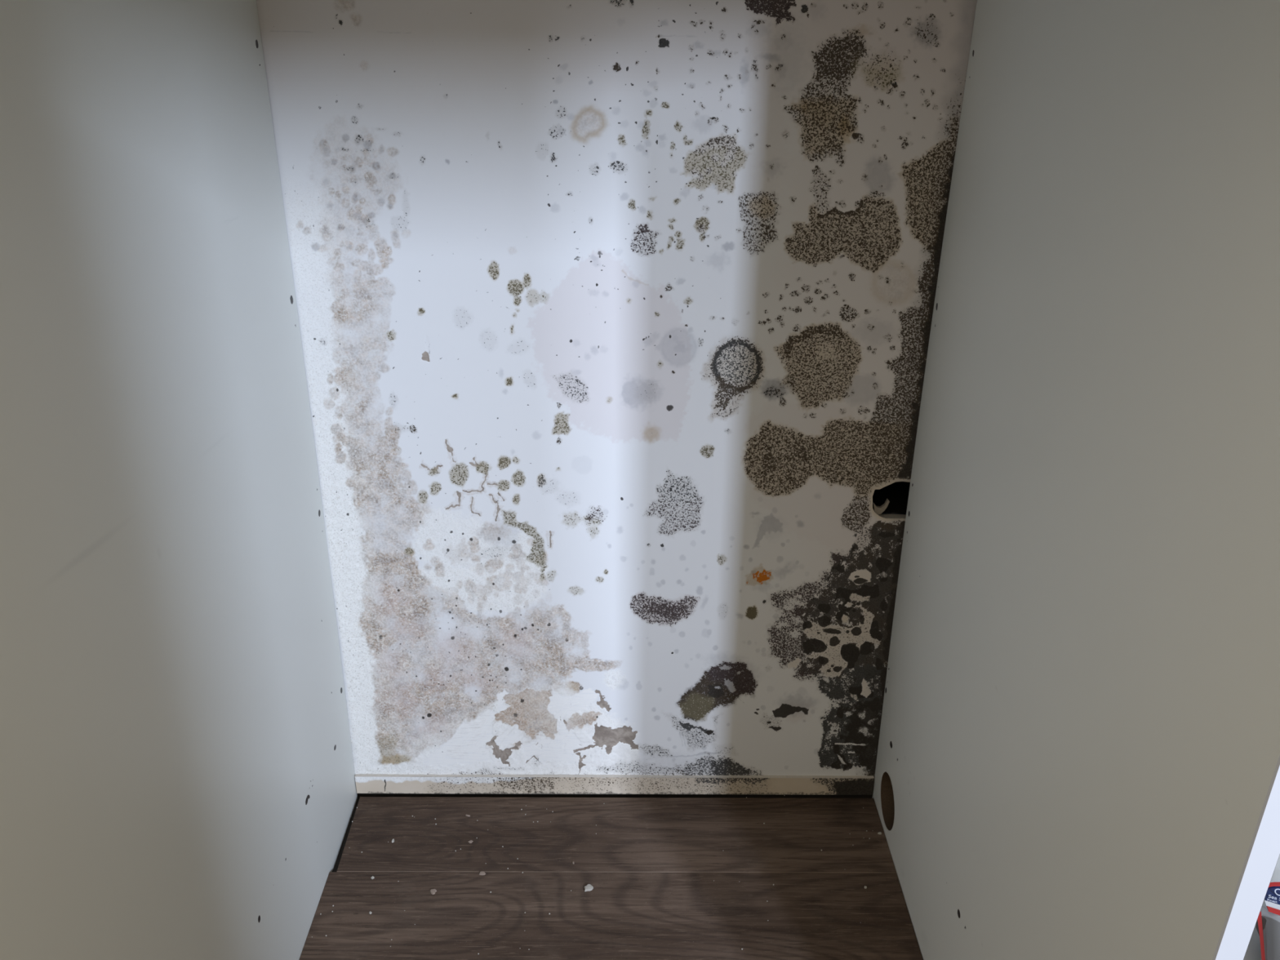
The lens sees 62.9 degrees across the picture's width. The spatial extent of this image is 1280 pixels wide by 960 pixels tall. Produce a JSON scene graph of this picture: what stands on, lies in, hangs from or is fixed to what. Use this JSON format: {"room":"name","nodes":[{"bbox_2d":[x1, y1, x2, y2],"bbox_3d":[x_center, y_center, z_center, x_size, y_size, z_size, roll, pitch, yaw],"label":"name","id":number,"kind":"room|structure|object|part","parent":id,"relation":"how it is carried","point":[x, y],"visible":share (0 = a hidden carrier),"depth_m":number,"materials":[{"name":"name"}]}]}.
{"room":"damaged room","nodes":[
{"label":"damaged room","id":0,"kind":"room"},
{"bbox_2d":[299,793,922,959],"bbox_3d":[-0.006,0.980,-0.042,3.200,0.010,3.286,0,24,-1],"label":"floor","id":1,"kind":"structure","parent":0,"point":[651,864],"depth_m":1.14,"materials":[{"name":"brown wood"}]},
{"bbox_2d":[430,888,436,894],"bbox_3d":[-0.222,0.442,1.124,0.007,0.002,0.007,0,24,-1],"label":"chip","id":2,"kind":"object","parent":1,"relation":"on","point":[433,891],"visible":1,"depth_m":1.12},
{"bbox_2d":[479,871,485,875],"bbox_3d":[-0.173,0.431,1.149,0.007,0.001,0.005,0,24,-1],"label":"chip","id":3,"kind":"object","parent":1,"relation":"on","point":[482,873],"visible":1,"depth_m":1.15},
{"bbox_2d":[583,884,593,891],"bbox_3d":[-0.055,0.440,1.131,0.010,0.003,0.008,-4,25,-11],"label":"flake","id":4,"kind":"object","parent":1,"relation":"on","point":[588,887],"visible":1,"depth_m":1.13,"materials":[{"name":"white paint"}]},
{"bbox_2d":[0,0,1279,959],"bbox_3d":[0.281,-0.146,0.696,1.256,1.462,0.616,0,24,-1],"label":"wardrobe","id":5,"kind":"object","parent":1,"relation":"on","point":[1078,754],"visible":1,"depth_m":0.69,"materials":[{"name":"white plastic"}]},
{"bbox_3d":[-0.338,-0.151,0.687,0.018,1.459,0.616,0,24,-1],"label":"panel","id":6,"kind":"part","parent":5,"relation":"part of","materials":[{"name":"white plastic"}]},
{"bbox_3d":[0.300,-0.146,0.696,0.019,1.462,0.616,0,24,-1],"label":"panel","id":7,"kind":"part","parent":5,"relation":"part of","materials":[{"name":"white plastic"}]},
{"bbox_2d":[1255,881,1279,959],"bbox_3d":[0.493,0.353,0.781,0.058,0.033,0.161,12,27,23],"label":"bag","id":8,"kind":"object","parent":5,"relation":"on","point":[1268,928],"visible":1,"depth_m":0.80,"materials":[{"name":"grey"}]},
{"bbox_2d":[256,0,977,793],"bbox_3d":[-0.010,-0.427,1.014,3.200,1.720,0.200,0,24,-1],"label":"wall","id":9,"kind":"structure","parent":0,"point":[615,317],"depth_m":1.04,"materials":[{"name":"paint"}]},
{"bbox_2d":[355,773,874,795],"bbox_3d":[-0.030,0.367,1.262,0.622,0.026,0.004,0,24,-1],"label":"baseboard","id":10,"kind":"structure","parent":9,"relation":"attached to","point":[365,783],"depth_m":1.26,"materials":[{"name":"painted wood"},{"name":"white paint"}]},
{"bbox_2d":[878,512,906,515],"bbox_3d":[0.284,0.043,1.153,0.063,0.022,0.017,0,24,-1],"label":"pipe","id":11,"kind":"object","parent":9,"relation":"attached to","point":[882,513],"visible":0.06,"depth_m":1.15,"materials":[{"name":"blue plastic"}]}
]}

